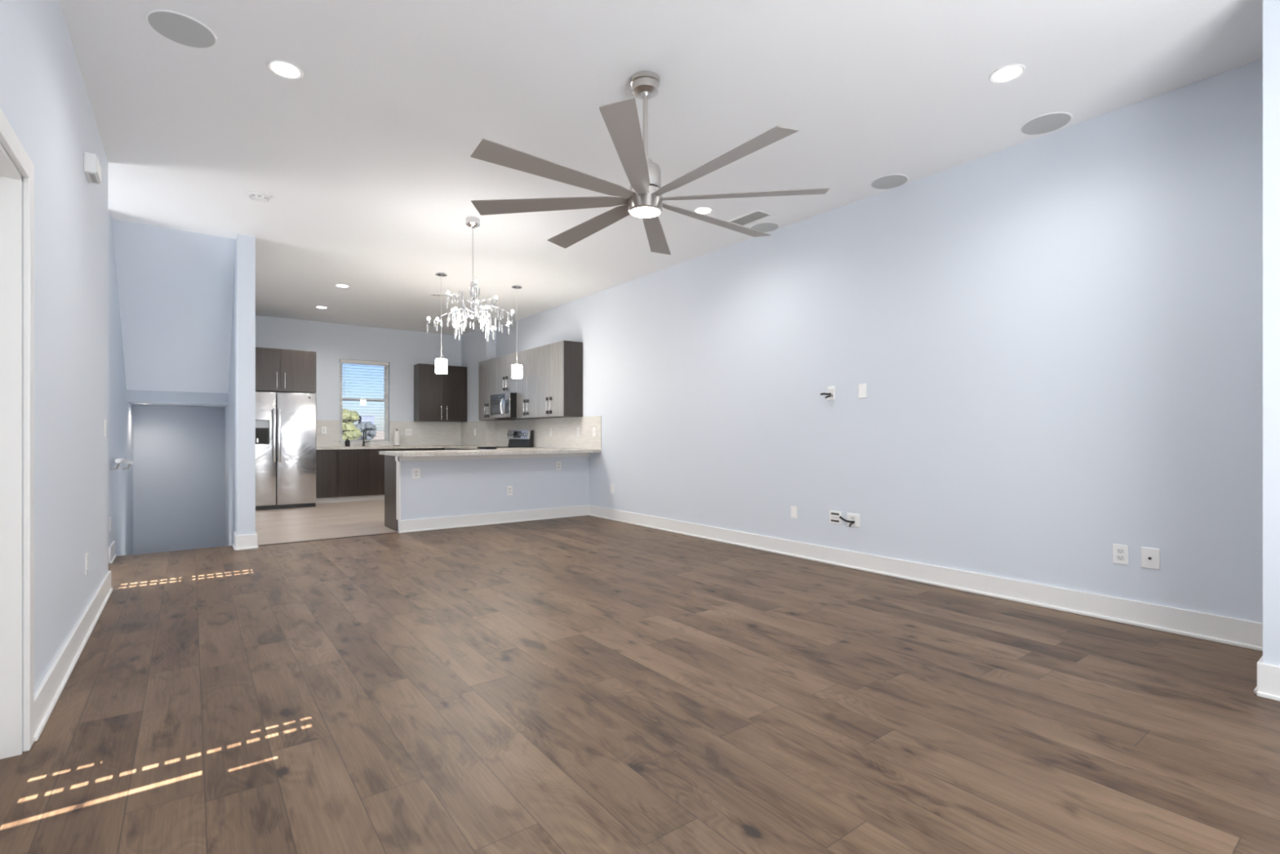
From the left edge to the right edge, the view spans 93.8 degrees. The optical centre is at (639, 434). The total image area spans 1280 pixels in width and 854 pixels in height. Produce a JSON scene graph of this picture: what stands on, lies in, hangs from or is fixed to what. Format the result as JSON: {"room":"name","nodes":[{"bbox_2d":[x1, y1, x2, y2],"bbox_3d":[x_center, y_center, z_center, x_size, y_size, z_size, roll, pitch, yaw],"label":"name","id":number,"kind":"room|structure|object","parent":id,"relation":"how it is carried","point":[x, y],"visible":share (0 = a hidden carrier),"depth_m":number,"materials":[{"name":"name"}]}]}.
{"room":"living room","nodes":[
{"label":"living room","id":0,"kind":"room"},
{"bbox_2d":[0,0,107,692],"bbox_3d":[-1.608,-0.415,1.250,0.130,3.050,7.430,0,0,-37],"label":"wall","id":1,"kind":"structure","parent":0,"point":[44,99],"depth_m":2.73,"materials":[{"name":"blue paint"}]},
{"bbox_2d":[0,107,34,759],"bbox_3d":[-1.949,0.067,1.719,0.148,2.086,1.002,0,0,-37],"label":"trim","id":2,"kind":"structure","parent":1,"relation":"attached to","point":[16,191],"depth_m":2.07,"materials":[{"name":"white wood"}]},
{"bbox_2d":[34,570,112,741],"bbox_3d":[-3.045,1.039,3.186,0.157,0.142,2.662,0,0,-37],"label":"baseboard","id":3,"kind":"structure","parent":1,"relation":"attached to","point":[50,689],"depth_m":2.72,"materials":[{"name":"white wood"}]},
{"bbox_2d":[84,551,88,575],"bbox_3d":[-3.098,0.720,3.351,0.010,0.118,0.072,0,0,-37],"label":"outlet","id":4,"kind":"object","parent":1,"relation":"attached to","point":[86,553],"visible":1,"depth_m":3.34,"materials":[{"name":"white plastic"}]},
{"bbox_2d":[84,151,101,184],"bbox_3d":[-3.095,-1.506,3.385,0.056,0.112,0.190,0,0,-37],"label":"door chime","id":5,"kind":"object","parent":1,"relation":"attached to","point":[92,168],"visible":1,"depth_m":3.32,"materials":[{"name":"white plastic"}]},
{"bbox_2d":[88,173,97,182],"bbox_3d":[-3.092,-1.452,3.387,0.022,0.003,0.140,0,0,-37],"label":"grille","id":6,"kind":"object","parent":5,"relation":"attached to","point":[93,177],"depth_m":3.38,"materials":[{"name":"grey plastic"}]},
{"bbox_2d":[103,419,106,436],"bbox_3d":[-3.638,-0.045,4.071,0.010,0.118,0.072,0,0,-37],"label":"light switch","id":7,"kind":"object","parent":1,"relation":"attached to","point":[104,420],"visible":1,"depth_m":4.04,"materials":[{"name":"white plastic"}]},
{"bbox_2d":[107,208,133,564],"bbox_3d":[-6.346,1.035,6.396,1.333,5.950,4.150,0,0,-37],"label":"wall","id":8,"kind":"structure","parent":0,"point":[120,412],"depth_m":5.71,"materials":[{"name":"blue paint"}]},
{"bbox_2d":[109,516,111,531],"bbox_3d":[-4.641,0.780,5.244,0.010,0.118,0.072,0,0,-37],"label":"outlet","id":9,"kind":"object","parent":8,"relation":"attached to","point":[110,517],"visible":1,"depth_m":5.22,"materials":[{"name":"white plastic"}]},
{"bbox_2d":[108,541,116,564],"bbox_3d":[-4.682,1.039,5.313,0.027,0.142,0.400,0,0,-37],"label":"baseboard","id":10,"kind":"structure","parent":8,"relation":"attached to","point":[112,556],"depth_m":5.26,"materials":[{"name":"white wood"}]},
{"bbox_2d":[110,457,133,470],"bbox_3d":[-5.022,0.283,5.809,0.081,0.156,1.521,0,0,-37],"label":"handrail","id":11,"kind":"object","parent":8,"relation":"attached to","point":[119,460],"visible":1,"depth_m":5.45,"materials":[{"name":"white"}]},
{"bbox_2d":[111,219,235,407],"bbox_3d":[-5.201,-1.155,6.755,0.929,1.570,2.750,0,0,-37],"label":"wall","id":12,"kind":"structure","parent":0,"point":[175,287],"depth_m":6.22,"materials":[{"name":"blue paint"}]},
{"bbox_2d":[133,404,224,554],"bbox_3d":[-5.919,1.820,7.711,0.929,4.380,0.120,0,0,-37],"label":"wall","id":13,"kind":"structure","parent":0,"point":[179,451],"depth_m":7.64,"materials":[{"name":"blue paint"}]},
{"bbox_2d":[224,234,255,546],"bbox_3d":[-5.186,1.035,7.630,0.145,5.950,4.530,0,0,-37],"label":"wall","id":14,"kind":"structure","parent":0,"point":[240,411],"depth_m":5.84,"materials":[{"name":"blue paint"}]},
{"bbox_2d":[232,531,258,550],"bbox_3d":[-3.911,1.039,5.932,0.199,0.142,0.337,0,0,-37],"label":"baseboard","id":15,"kind":"structure","parent":14,"relation":"attached to","point":[242,542],"depth_m":5.81,"materials":[{"name":"white wood"}]},
{"bbox_2d":[255,315,461,449],"bbox_3d":[-4.989,-0.415,10.699,4.270,3.050,0.158,0,0,-37],"label":"wall","id":16,"kind":"structure","parent":0,"point":[402,349],"depth_m":10.73,"materials":[{"name":"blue paint"}]},
{"bbox_2d":[255,346,315,393],"bbox_3d":[-5.717,-0.983,9.429,0.960,0.645,1.014,0,0,-37],"label":"upper cabinet","id":17,"kind":"object","parent":16,"relation":"attached to","point":[277,370],"visible":0.71,"depth_m":9.09,"materials":[{"name":"laminate"}]},
{"bbox_2d":[321,426,326,433],"bbox_3d":[-5.422,-0.080,10.268,0.072,0.118,0.010,0,0,-37],"label":"outlet","id":18,"kind":"object","parent":16,"relation":"attached to","point":[323,428],"visible":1,"depth_m":10.27,"materials":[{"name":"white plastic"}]},
{"bbox_2d":[339,362,388,442],"bbox_3d":[-4.968,-0.590,10.763,0.830,1.480,0.070,0,0,-37],"label":"window","id":19,"kind":"structure","parent":16,"relation":"in","point":[386,367],"depth_m":10.87,"materials":[{"name":"white plastic"}]},
{"bbox_2d":[339,359,388,442],"bbox_3d":[-4.920,-0.601,10.699,0.806,1.450,0.070,0,0,-37],"label":"window blind","id":20,"kind":"object","parent":19,"relation":"attached to","point":[341,361],"visible":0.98,"depth_m":10.68,"materials":[{"name":"white plastic"}]},
{"bbox_2d":[339,442,389,443],"bbox_3d":[-4.921,0.141,10.700,0.830,0.018,0.087,0,0,-37],"label":"trim","id":21,"kind":"structure","parent":16,"relation":"attached to","point":[340,442],"depth_m":10.69,"materials":[{"name":"white"}]},
{"bbox_2d":[404,428,411,435],"bbox_3d":[-4.299,-0.055,11.112,0.116,0.118,0.010,0,0,-37],"label":"light switch","id":22,"kind":"object","parent":16,"relation":"attached to","point":[407,431],"visible":1,"depth_m":11.11,"materials":[{"name":"white plastic"}]},
{"bbox_2d":[413,363,466,422],"bbox_3d":[-3.758,-0.782,11.307,0.900,1.050,0.364,0,0,-37],"label":"upper cabinet","id":23,"kind":"object","parent":16,"relation":"attached to","point":[442,397],"visible":0.91,"depth_m":11.16,"materials":[{"name":"laminate"}]},
{"bbox_2d":[397,456,588,531],"bbox_3d":[-1.746,0.674,7.593,2.515,0.872,0.110,0,0,-37],"label":"wall","id":24,"kind":"structure","parent":0,"point":[445,487],"depth_m":7.43,"materials":[{"name":"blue paint"}]},
{"bbox_2d":[395,461,400,520],"bbox_3d":[-2.755,0.603,6.827,0.017,0.730,0.122,0,0,-37],"label":"trim","id":25,"kind":"structure","parent":24,"relation":"attached to","point":[397,463],"depth_m":6.79,"materials":[{"name":"white wood"}]},
{"bbox_2d":[412,467,420,478],"bbox_3d":[-2.579,0.442,6.893,0.092,0.120,0.010,0,0,-37],"label":"outlet","id":26,"kind":"object","parent":24,"relation":"attached to","point":[415,472],"visible":1,"depth_m":6.89,"materials":[{"name":"white plastic"}]},
{"bbox_2d":[395,453,589,461],"bbox_3d":[-1.752,0.267,7.575,2.544,0.057,0.132,0,0,-37],"label":"trim","id":27,"kind":"structure","parent":24,"relation":"attached to","point":[556,455],"depth_m":7.38,"materials":[{"name":"white"}]},
{"bbox_2d":[398,505,588,533],"bbox_3d":[-1.720,1.039,7.527,2.519,0.142,0.027,0,0,-37],"label":"baseboard","id":28,"kind":"structure","parent":24,"relation":"attached to","point":[470,520],"depth_m":7.41,"materials":[{"name":"white wood"}]},
{"bbox_2d":[506,485,512,495],"bbox_3d":[-1.652,0.704,7.589,0.072,0.118,0.010,0,0,-37],"label":"outlet","id":29,"kind":"object","parent":24,"relation":"attached to","point":[509,488],"visible":1,"depth_m":7.59,"materials":[{"name":"white plastic"}]},
{"bbox_2d":[555,461,560,470],"bbox_3d":[-1.089,0.410,8.011,0.072,0.118,0.010,0,0,-37],"label":"outlet","id":30,"kind":"object","parent":24,"relation":"attached to","point":[557,463],"visible":1,"depth_m":8.01,"materials":[{"name":"white plastic"}]},
{"bbox_2d":[0,499,1279,853],"bbox_3d":[-1.899,1.235,4.752,6.470,0.250,13.380,0,0,-37],"label":"floor","id":31,"kind":"structure","parent":0,"point":[587,684],"depth_m":2.40,"materials":[{"name":"brown laminate"}]},
{"bbox_2d":[255,391,315,510],"bbox_3d":[-5.604,0.235,9.295,0.910,1.750,0.905,0,0,-37],"label":"refrigerator","id":32,"kind":"object","parent":31,"relation":"on","point":[286,422],"visible":0.82,"depth_m":9.00,"materials":[{"name":"grey metal"}]},
{"bbox_2d":[315,448,337,503],"bbox_3d":[-5.307,0.673,9.981,0.360,0.874,0.620,0,0,-37],"label":"base cabinet","id":33,"kind":"object","parent":31,"relation":"on","point":[326,460],"visible":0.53,"depth_m":9.75,"materials":[{"name":"laminate"}]},
{"bbox_2d":[257,532,396,546],"bbox_3d":[-3.305,1.107,6.399,1.352,0.006,0.033,0,0,-37],"label":"trim","id":34,"kind":"structure","parent":31,"relation":"on","point":[389,532],"depth_m":6.35,"materials":[{"name":"brown"}]},
{"bbox_2d":[336,448,399,502],"bbox_3d":[-4.773,0.673,10.382,0.970,0.874,0.620,0,0,-37],"label":"base cabinet","id":35,"kind":"object","parent":31,"relation":"on","point":[360,472],"visible":0.65,"depth_m":10.06,"materials":[{"name":"laminate"}]},
{"bbox_2d":[315,444,502,449],"bbox_3d":[-3.890,0.215,10.160,2.840,0.039,2.020,0,0,-37],"label":"countertop","id":36,"kind":"structure","parent":35,"relation":"on","point":[463,446],"depth_m":10.38,"materials":[{"name":"stone"}]},
{"bbox_2d":[345,435,350,446],"bbox_3d":[-5.070,0.107,10.374,0.079,0.178,0.079,0,0,1],"label":"soap dispenser","id":37,"kind":"object","parent":36,"relation":"on","point":[347,442],"visible":1,"depth_m":10.34,"materials":[{"name":"black plastic"}]},
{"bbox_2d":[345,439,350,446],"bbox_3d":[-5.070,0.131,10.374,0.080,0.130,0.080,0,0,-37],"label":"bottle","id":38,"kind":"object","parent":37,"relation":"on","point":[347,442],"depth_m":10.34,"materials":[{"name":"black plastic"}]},
{"bbox_2d":[361,428,369,446],"bbox_3d":[-4.803,0.043,10.516,0.125,0.306,0.190,0,0,-37],"label":"faucet","id":39,"kind":"object","parent":36,"relation":"on","point":[364,429],"visible":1,"depth_m":10.53,"materials":[{"name":"grey metal"}]},
{"bbox_2d":[393,428,400,445],"bbox_3d":[-4.423,0.042,10.885,0.120,0.308,0.120,0,0,-37],"label":"paper towel","id":40,"kind":"object","parent":36,"relation":"on","point":[396,433],"visible":0.94,"depth_m":10.84,"materials":[{"name":"white paper"}]},
{"bbox_2d":[384,454,397,531],"bbox_3d":[-2.226,0.673,7.655,1.837,0.874,0.560,0,0,-37],"label":"base cabinet","id":41,"kind":"object","parent":31,"relation":"on","point":[390,521],"visible":0.11,"depth_m":7.10,"materials":[{"name":"laminate"}]},
{"bbox_2d":[378,447,600,456],"bbox_3d":[-2.131,0.215,8.042,2.570,0.039,1.929,0,0,-37],"label":"countertop","id":42,"kind":"structure","parent":41,"relation":"on","point":[500,451],"depth_m":7.33,"materials":[{"name":"stone"}]},
{"bbox_2d":[398,448,444,450],"bbox_3d":[-4.064,0.673,10.914,0.800,0.874,0.620,0,0,-37],"label":"base cabinet","id":43,"kind":"object","parent":31,"relation":"on","point":[400,449],"visible":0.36,"depth_m":10.64,"materials":[{"name":"laminate"}]},
{"bbox_2d":[476,429,533,449],"bbox_3d":[-2.208,0.502,9.672,0.692,1.175,0.760,0,0,-37],"label":"range","id":44,"kind":"object","parent":31,"relation":"on","point":[524,437],"visible":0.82,"depth_m":9.67,"materials":[{"name":"black metal"}]},
{"bbox_2d":[476,447,496,449],"bbox_3d":[-2.208,0.647,9.672,0.692,0.885,0.756,0,0,-37],"label":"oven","id":45,"kind":"object","parent":44,"relation":"in","point":[479,448],"depth_m":9.52,"materials":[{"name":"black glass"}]},
{"bbox_2d":[476,446,533,448],"bbox_3d":[-2.187,0.197,9.688,0.640,0.017,0.760,0,0,-37],"label":"cooktop","id":46,"kind":"object","parent":44,"relation":"in","point":[477,446],"depth_m":9.44,"materials":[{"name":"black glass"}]},
{"bbox_2d":[58,0,1262,336],"bbox_3d":[-1.899,-2.040,4.752,6.470,0.200,13.380,0,0,-37],"label":"ceiling","id":47,"kind":"structure","parent":0,"point":[370,176],"depth_m":3.53,"materials":[{"name":"white paint"}]},
{"bbox_2d":[145,9,217,48],"bbox_3d":[-2.192,-1.938,2.865,0.274,0.005,0.274,0,0,-37],"label":"ceiling speaker","id":48,"kind":"object","parent":47,"relation":"attached to","point":[178,28],"visible":1,"depth_m":2.85,"materials":[{"name":"white plastic"}]},
{"bbox_2d":[248,191,270,202],"bbox_3d":[-3.081,-1.919,4.839,0.150,0.042,0.150,0,0,-37],"label":"smoke detector","id":49,"kind":"object","parent":47,"relation":"attached to","point":[256,196],"visible":1,"depth_m":4.80,"materials":[{"name":"white plastic"}]},
{"bbox_2d":[266,59,303,79],"bbox_3d":[-1.883,-1.937,3.178,0.168,0.006,0.168,0,0,-37],"label":"recessed light","id":50,"kind":"object","parent":47,"relation":"in","point":[282,68],"visible":1,"depth_m":3.17,"materials":[{"name":"white plastic"}]},
{"bbox_2d":[315,306,328,308],"bbox_3d":[-4.838,-1.937,9.092,0.168,0.006,0.168,0,0,-37],"label":"recessed light","id":51,"kind":"object","parent":47,"relation":"in","point":[317,307],"visible":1,"depth_m":9.08,"materials":[{"name":"white plastic"}]},
{"bbox_2d":[335,284,349,287],"bbox_3d":[-3.868,-1.937,7.777,0.168,0.006,0.168,0,0,-37],"label":"recessed light","id":52,"kind":"object","parent":47,"relation":"in","point":[336,285],"visible":1,"depth_m":7.78,"materials":[{"name":"white plastic"}]},
{"bbox_2d":[435,272,447,373],"bbox_3d":[-2.393,-1.342,7.207,0.136,1.196,0.136,0,0,-37],"label":"pendant light","id":53,"kind":"object","parent":47,"relation":"hanging from","point":[441,364],"visible":1,"depth_m":7.17,"materials":[{"name":"white glass"}]},
{"bbox_2d":[428,293,457,297],"bbox_3d":[-2.721,-1.935,8.286,0.360,0.009,0.140,0,0,-7],"label":"ceiling vent","id":54,"kind":"object","parent":47,"relation":"in","point":[430,294],"visible":0.72,"depth_m":8.29,"materials":[{"name":"white plastic"}]},
{"bbox_2d":[426,217,514,341],"bbox_3d":[-1.479,-1.409,5.371,0.725,1.063,0.636,0,0,23],"label":"chandelier","id":55,"kind":"object","parent":47,"relation":"hanging from","point":[472,222],"visible":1,"depth_m":5.35,"materials":[{"name":"clear glass"}]},
{"bbox_2d":[511,284,522,378],"bbox_3d":[-1.609,-1.342,7.821,0.136,1.196,0.136,0,0,-37],"label":"pendant light","id":56,"kind":"object","parent":47,"relation":"hanging from","point":[517,369],"visible":1,"depth_m":7.77,"materials":[{"name":"white glass"}]},
{"bbox_2d":[470,71,830,254],"bbox_3d":[0.029,-1.575,3.267,1.836,0.731,1.836,0,0,30],"label":"ceiling fan","id":57,"kind":"object","parent":47,"relation":"hanging from","point":[644,198],"visible":1,"depth_m":3.17,"materials":[{"name":"silver metal"}]},
{"bbox_2d":[693,206,712,214],"bbox_3d":[0.546,-1.937,5.171,0.168,0.006,0.168,0,0,-37],"label":"recessed light","id":58,"kind":"object","parent":47,"relation":"in","point":[704,210],"visible":0.92,"depth_m":5.16,"materials":[{"name":"white plastic"}]},
{"bbox_2d":[727,209,773,226],"bbox_3d":[0.983,-1.935,5.353,0.200,0.009,0.370,0,0,-37],"label":"ceiling vent","id":59,"kind":"object","parent":47,"relation":"in","point":[756,215],"visible":0.85,"depth_m":5.34,"materials":[{"name":"white plastic"}]},
{"bbox_2d":[749,222,779,232],"bbox_3d":[1.163,-1.938,5.588,0.274,0.005,0.274,0,0,-37],"label":"ceiling speaker","id":60,"kind":"object","parent":47,"relation":"attached to","point":[764,227],"visible":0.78,"depth_m":5.58,"materials":[{"name":"white plastic"}]},
{"bbox_2d":[870,173,908,189],"bbox_3d":[1.909,-1.938,4.585,0.274,0.005,0.274,0,0,-37],"label":"ceiling speaker","id":61,"kind":"object","parent":47,"relation":"attached to","point":[894,180],"visible":1,"depth_m":4.57,"materials":[{"name":"white plastic"}]},
{"bbox_2d":[989,63,1026,83],"bbox_3d":[1.972,-1.937,3.213,0.168,0.006,0.168,0,0,-37],"label":"recessed light","id":62,"kind":"object","parent":47,"relation":"in","point":[1010,73],"visible":1,"depth_m":3.21,"materials":[{"name":"white plastic"}]},
{"bbox_2d":[1019,111,1072,135],"bbox_3d":[2.528,-1.938,3.731,0.274,0.005,0.274,0,0,-37],"label":"ceiling speaker","id":63,"kind":"object","parent":47,"relation":"attached to","point":[1052,122],"visible":1,"depth_m":3.72,"materials":[{"name":"white plastic"}]},
{"bbox_2d":[495,58,1262,622],"bbox_3d":[-0.031,-0.415,7.527,0.150,3.050,11.185,0,0,-37],"label":"wall","id":64,"kind":"structure","parent":0,"point":[1055,339],"depth_m":4.12,"materials":[{"name":"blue paint"}]},
{"bbox_2d":[478,357,513,420],"bbox_3d":[-2.517,-0.781,10.414,0.359,1.048,0.785,0,0,-37],"label":"upper cabinet","id":65,"kind":"object","parent":64,"relation":"attached to","point":[487,369],"visible":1,"depth_m":10.34,"materials":[{"name":"laminate"}]},
{"bbox_2d":[497,352,516,394],"bbox_3d":[-2.053,-0.985,9.796,0.359,0.640,0.755,0,0,-37],"label":"upper cabinet","id":66,"kind":"object","parent":64,"relation":"attached to","point":[505,383],"visible":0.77,"depth_m":9.70,"materials":[{"name":"laminate"}]},
{"bbox_2d":[490,392,519,419],"bbox_3d":[-2.109,-0.464,9.747,0.497,0.397,0.756,0,0,-37],"label":"microwave","id":67,"kind":"object","parent":66,"relation":"attached to","point":[503,406],"visible":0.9,"depth_m":9.49,"materials":[{"name":"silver metal"}]},
{"bbox_2d":[461,327,601,449],"bbox_3d":[-2.014,-0.415,9.886,0.188,3.050,4.730,0,0,-37],"label":"wall","id":68,"kind":"structure","parent":64,"relation":"attached to","point":[564,430],"depth_m":10.62,"materials":[{"name":"beige tile"}]},
{"bbox_2d":[486,420,495,445],"bbox_3d":[-2.687,-0.030,10.783,0.172,0.453,0.008,0,0,-37],"label":"wall","id":69,"kind":"structure","parent":68,"relation":"attached to","point":[491,424],"depth_m":10.78,"materials":[{"name":"beige tile"}]},
{"bbox_2d":[577,427,579,435],"bbox_3d":[-0.877,-0.045,8.508,0.010,0.118,0.072,0,0,-37],"label":"outlet","id":70,"kind":"object","parent":68,"relation":"attached to","point":[578,428],"visible":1,"depth_m":8.50,"materials":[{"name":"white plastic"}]},
{"bbox_2d":[592,427,595,435],"bbox_3d":[-0.625,-0.045,8.172,0.010,0.118,0.072,0,0,-37],"label":"light switch","id":71,"kind":"object","parent":68,"relation":"attached to","point":[593,428],"visible":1,"depth_m":8.16,"materials":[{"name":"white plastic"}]},
{"bbox_2d":[516,346,547,418],"bbox_3d":[-1.608,-0.781,9.203,0.359,1.048,0.725,0,0,-37],"label":"upper cabinet","id":72,"kind":"object","parent":64,"relation":"attached to","point":[526,386],"visible":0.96,"depth_m":9.07,"materials":[{"name":"laminate"}]},
{"bbox_2d":[537,340,582,417],"bbox_3d":[-1.168,-0.781,8.618,0.359,1.048,0.735,0,0,-37],"label":"upper cabinet","id":73,"kind":"object","parent":64,"relation":"attached to","point":[560,364],"visible":1,"depth_m":8.38,"materials":[{"name":"laminate"}]},
{"bbox_2d":[610,484,613,493],"bbox_3d":[-0.366,0.705,7.841,0.008,0.118,0.072,0,0,-37],"label":"wall plate","id":74,"kind":"object","parent":64,"relation":"attached to","point":[611,485],"visible":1,"depth_m":7.83,"materials":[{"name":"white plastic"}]},
{"bbox_2d":[791,506,797,518],"bbox_3d":[1.410,0.706,5.476,0.008,0.112,0.072,0,0,-37],"label":"wall plate","id":75,"kind":"object","parent":64,"relation":"attached to","point":[793,508],"visible":1,"depth_m":5.47,"materials":[{"name":"white plastic"}]},
{"bbox_2d":[827,386,835,399],"bbox_3d":[1.648,-0.360,5.158,0.009,0.118,0.075,0,0,-37],"label":"wall plate","id":76,"kind":"object","parent":64,"relation":"attached to","point":[831,389],"visible":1,"depth_m":5.15,"materials":[{"name":"white plastic"}]},
{"bbox_2d":[820,392,831,395],"bbox_3d":[1.603,-0.354,5.164,0.091,0.022,0.030,0,0,19],"label":"cable","id":77,"kind":"object","parent":76,"relation":"attached to","point":[822,393],"visible":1,"depth_m":5.16,"materials":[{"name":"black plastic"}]},
{"bbox_2d":[829,510,841,524],"bbox_3d":[1.672,0.705,5.126,0.009,0.108,0.118,0,0,-37],"label":"plate","id":78,"kind":"object","parent":64,"relation":"attached to","point":[834,516],"visible":0.99,"depth_m":5.12,"materials":[{"name":"white plastic"}]},
{"bbox_2d":[847,512,859,527],"bbox_3d":[1.777,0.709,4.986,0.010,0.108,0.118,0,0,-37],"label":"wall plate","id":79,"kind":"object","parent":64,"relation":"attached to","point":[851,517],"visible":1,"depth_m":4.98,"materials":[{"name":"white plastic"}]},
{"bbox_2d":[839,515,854,522],"bbox_3d":[1.726,0.705,4.993,0.125,0.053,0.030,0,0,27],"label":"cable","id":80,"kind":"object","parent":79,"relation":"attached to","point":[840,517],"visible":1,"depth_m":4.99,"materials":[{"name":"black plastic"}]},
{"bbox_2d":[858,383,866,398],"bbox_3d":[1.829,-0.363,4.918,0.008,0.118,0.075,0,0,-37],"label":"wall plate","id":81,"kind":"object","parent":64,"relation":"attached to","point":[862,387],"visible":1,"depth_m":4.92,"materials":[{"name":"white plastic"}]},
{"bbox_2d":[588,504,1279,701],"bbox_3d":[1.575,1.039,4.600,0.797,0.142,8.665,0,0,-37],"label":"baseboard","id":82,"kind":"structure","parent":64,"relation":"attached to","point":[1241,633],"depth_m":3.98,"materials":[{"name":"white wood"}]},
{"bbox_2d":[1112,543,1128,564],"bbox_3d":[2.853,0.708,3.553,0.010,0.115,0.075,0,0,-37],"label":"outlet","id":83,"kind":"object","parent":64,"relation":"attached to","point":[1120,552],"visible":1,"depth_m":3.55,"materials":[{"name":"white plastic"}]},
{"bbox_2d":[1116,548,1124,553],"bbox_3d":[2.851,0.688,3.552,0.005,0.028,0.034,0,0,-37],"label":"receptacle","id":84,"kind":"object","parent":83,"relation":"attached to","point":[1118,550],"depth_m":3.55,"materials":[{"name":"grey plastic"}]},
{"bbox_2d":[1116,555,1124,560],"bbox_3d":[2.851,0.728,3.552,0.005,0.028,0.034,0,0,-37],"label":"receptacle","id":85,"kind":"object","parent":83,"relation":"attached to","point":[1119,557],"depth_m":3.55,"materials":[{"name":"grey plastic"}]},
{"bbox_2d":[1141,546,1159,569],"bbox_3d":[2.932,0.708,3.440,0.019,0.118,0.085,0,0,-37],"label":"plate","id":86,"kind":"object","parent":64,"relation":"attached to","point":[1150,557],"visible":1,"depth_m":3.44,"materials":[{"name":"white plastic"}]},
{"bbox_2d":[1262,0,1279,666],"bbox_3d":[3.678,-0.415,1.946,0.920,3.050,2.195,0,0,-37],"label":"wall","id":87,"kind":"structure","parent":0,"point":[1271,8],"depth_m":2.53,"materials":[{"name":"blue paint"}]},
{"label":"outside","id":88,"kind":"structure","parent":0,"visible":0},
{"bbox_2d":[355,431,384,439],"bbox_3d":[-10.648,1.835,80.794,160.000,4.950,118.000,0,0,-37],"label":"ground","id":89,"kind":"structure","parent":88,"point":[378,433],"depth_m":71.16,"materials":[{"name":"white concrete"}]},
{"bbox_2d":[342,408,362,439],"bbox_3d":[-18.230,1.257,36.441,2.189,5.712,1.972,0,0,1],"label":"tree","id":90,"kind":"object","parent":89,"relation":"on","point":[346,422],"visible":0.34,"depth_m":36.11,"materials":[{"name":"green plant"}]},
{"bbox_2d":[354,422,377,439],"bbox_3d":[-18.008,1.620,39.087,1.602,4.986,1.714,0,0,-37],"label":"tree","id":91,"kind":"object","parent":89,"relation":"on","point":[371,428],"visible":0.57,"depth_m":38.66,"materials":[{"name":"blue plant"}]},
{"bbox_2d":[358,415,374,424],"bbox_3d":[-37.489,-1.565,81.898,1.800,2.150,2.200,0,0,-37],"label":"building","id":92,"kind":"structure","parent":89,"relation":"on","point":[362,418],"depth_m":81.10,"materials":[{"name":"grey"}]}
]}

